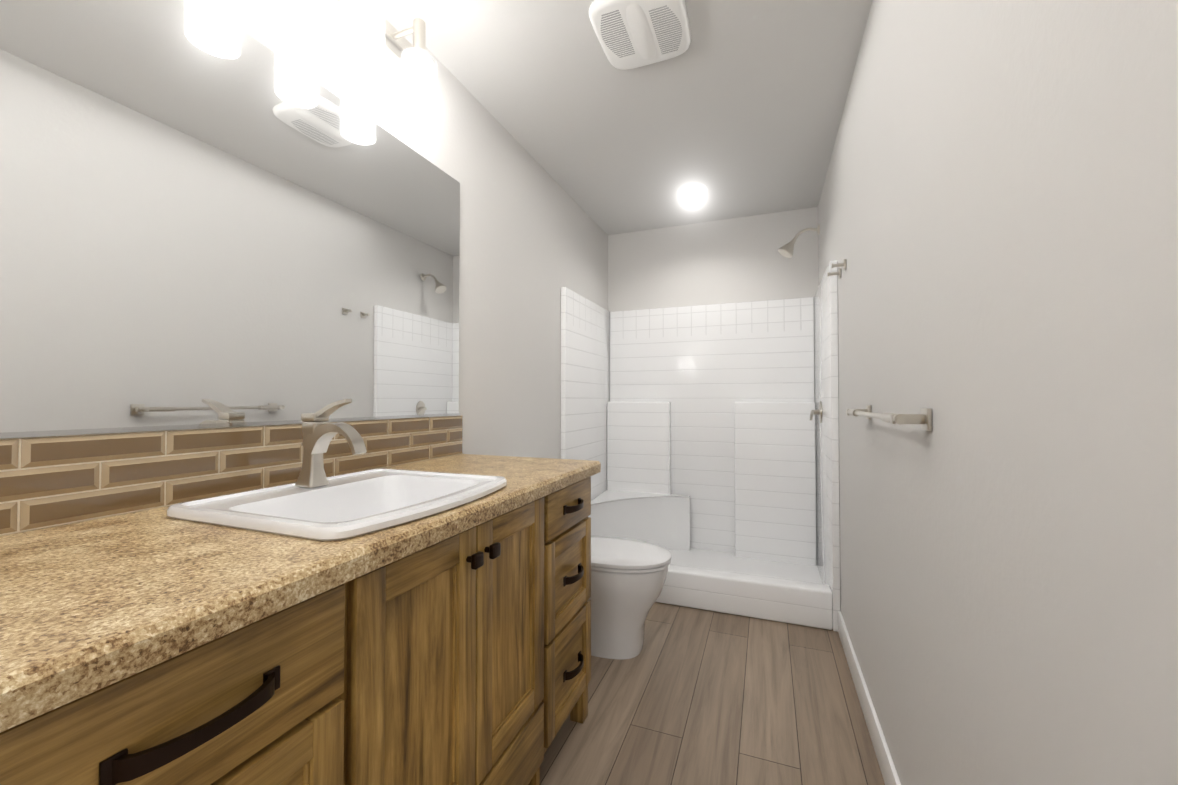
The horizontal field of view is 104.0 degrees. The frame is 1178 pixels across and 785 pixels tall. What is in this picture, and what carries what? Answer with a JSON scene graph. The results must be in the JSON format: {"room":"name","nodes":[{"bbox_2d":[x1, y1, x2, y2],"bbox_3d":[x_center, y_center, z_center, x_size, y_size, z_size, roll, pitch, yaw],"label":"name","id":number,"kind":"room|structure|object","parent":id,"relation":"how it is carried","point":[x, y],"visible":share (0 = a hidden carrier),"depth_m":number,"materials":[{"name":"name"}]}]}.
{"room":"bathroom","nodes":[
{"label":"bathroom","id":0,"kind":"room"},
{"bbox_2d":[202,0,607,458],"bbox_3d":[-0.770,-0.065,1.393,0.100,2.440,5.050,0,-1,21],"label":"wall","id":1,"kind":"structure","parent":0,"point":[533,237],"depth_m":2.11,"materials":[{"name":"white paint"}]},
{"bbox_2d":[0,0,459,438],"bbox_3d":[-1.025,-0.403,0.581,0.010,0.950,2.772,0,-1,21],"label":"mirror","id":2,"kind":"object","parent":1,"relation":"attached to","point":[210,217],"visible":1,"depth_m":1.01,"materials":[{"name":"clear glass"}]},
{"bbox_2d":[0,415,462,535],"bbox_3d":[-1.020,0.151,0.583,0.012,0.157,2.791,0,-1,21],"label":"backsplash","id":3,"kind":"structure","parent":1,"relation":"attached to","point":[47,481],"depth_m":0.96,"materials":[{"name":"brown tile"}]},
{"bbox_2d":[255,0,437,129],"bbox_3d":[-0.724,-1.052,1.123,0.190,0.345,1.170,0,-1,21],"label":"sconce","id":4,"kind":"object","parent":1,"relation":"attached to","point":[370,27],"visible":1,"depth_m":1.32,"materials":[{"name":"white glass"}]},
{"bbox_2d":[381,0,871,234],"bbox_3d":[0.033,-1.340,1.103,1.820,0.100,5.050,0,-1,21],"label":"ceiling","id":5,"kind":"structure","parent":0,"point":[736,107],"depth_m":1.99,"materials":[{"name":"white paint"}]},
{"bbox_2d":[589,0,690,69],"bbox_3d":[0.184,-1.264,1.607,0.316,0.034,0.336,0,-1,21],"label":"exhaust fan","id":6,"kind":"object","parent":5,"relation":"attached to","point":[631,34],"visible":1,"depth_m":1.59,"materials":[{"name":"white plastic"}]},
{"bbox_2d":[677,183,707,197],"bbox_3d":[0.647,-1.256,2.875,0.192,0.009,0.192,0,-1,21],"label":"recessed light","id":7,"kind":"object","parent":5,"relation":"in","point":[695,190],"visible":1,"depth_m":2.87,"materials":[{"name":"white"}]},
{"bbox_2d":[540,602,884,784],"bbox_3d":[0.033,1.200,1.063,1.820,0.100,5.050,0,-1,21],"label":"floor","id":8,"kind":"structure","parent":0,"point":[689,696],"depth_m":1.66,"materials":[{"name":"brown wood"}]},
{"bbox_2d":[0,470,600,784],"bbox_3d":[-0.739,0.705,0.464,0.616,0.869,2.762,0,-1,21],"label":"bathroom vanity","id":9,"kind":"object","parent":8,"relation":"on","point":[460,656],"depth_m":0.73,"materials":[{"name":"brown wood"}]},
{"bbox_2d":[0,454,599,717],"bbox_3d":[-0.743,0.249,0.474,0.606,0.040,2.796,0,-1,21],"label":"countertop","id":10,"kind":"structure","parent":9,"relation":"on","point":[81,601],"depth_m":0.59,"materials":[{"name":"beige stone"}]},
{"bbox_2d":[295,399,365,487],"bbox_3d":[-0.605,0.118,1.082,0.184,0.207,0.052,0,-1,21],"label":"faucet","id":11,"kind":"object","parent":10,"relation":"on","point":[320,430],"visible":1,"depth_m":1.08,"materials":[{"name":"silver metal"}]},
{"bbox_2d":[167,468,506,540],"bbox_3d":[-0.492,0.281,1.025,0.479,0.130,0.525,0,-1,21],"label":"sink","id":12,"kind":"object","parent":10,"relation":"in","point":[347,505],"visible":0.71,"depth_m":1.01,"materials":[{"name":"white ceramic"}]},
{"bbox_2d":[589,536,671,658],"bbox_3d":[0.005,0.783,2.179,0.766,0.767,0.394,0,-1,21],"label":"toilet","id":13,"kind":"object","parent":8,"relation":"on","point":[628,578],"visible":0.48,"depth_m":2.00,"materials":[{"name":"white ceramic"}]},
{"bbox_2d":[561,261,839,631],"bbox_3d":[0.688,0.269,2.942,1.498,1.819,0.899,0,-1,21],"label":"shower","id":14,"kind":"object","parent":8,"relation":"on","point":[704,440],"visible":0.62,"depth_m":3.15,"materials":[{"name":"tile"}]},
{"bbox_2d":[810,401,821,422],"bbox_3d":[1.314,0.115,2.675,0.068,0.130,0.156,0,-1,21],"label":"shower valve","id":15,"kind":"object","parent":14,"relation":"attached to","point":[817,412],"visible":1,"depth_m":2.66,"materials":[{"name":"silver metal"}]},
{"bbox_2d":[608,207,817,311],"bbox_3d":[0.868,-0.033,3.413,1.500,2.440,0.100,0,-1,21],"label":"wall","id":16,"kind":"structure","parent":0,"point":[737,260],"depth_m":3.35,"materials":[{"name":"white paint"}]},
{"bbox_2d":[818,0,1177,784],"bbox_3d":[0.779,-0.075,0.795,0.220,2.440,5.050,0,-1,21],"label":"wall","id":17,"kind":"structure","parent":0,"point":[998,214],"depth_m":0.66,"materials":[{"name":"white paint"}]},
{"bbox_2d":[778,225,819,257],"bbox_3d":[1.254,-0.904,2.755,0.225,0.179,0.093,0,-1,21],"label":"shower head","id":18,"kind":"object","parent":17,"relation":"attached to","point":[786,250],"visible":1,"depth_m":2.75},
{"bbox_2d":[827,272,840,278],"bbox_3d":[1.162,-0.563,2.182,0.056,0.040,0.040,0,-1,21],"label":"robe hook","id":19,"kind":"object","parent":17,"relation":"attached to","point":[839,275],"depth_m":2.18,"materials":[{"name":"silver metal"}]},
{"bbox_2d":[828,259,846,274],"bbox_3d":[1.108,-0.565,2.043,0.056,0.040,0.040,0,-1,21],"label":"robe hook","id":20,"kind":"object","parent":17,"relation":"attached to","point":[843,265],"depth_m":2.04,"materials":[{"name":"silver metal"}]},
{"bbox_2d":[838,611,900,784],"bbox_3d":[0.844,1.100,1.269,0.013,0.104,2.082,0,-1,21],"label":"baseboard","id":21,"kind":"structure","parent":17,"relation":"attached to","point":[886,763],"depth_m":1.52,"materials":[{"name":"white wood"}]},
{"bbox_2d":[846,405,931,430],"bbox_3d":[0.819,0.063,1.302,0.070,0.048,0.664,0,-1,21],"label":"towel rail","id":22,"kind":"object","parent":17,"relation":"attached to","point":[923,418],"visible":1,"depth_m":1.01,"materials":[{"name":"silver metal"}]}
]}

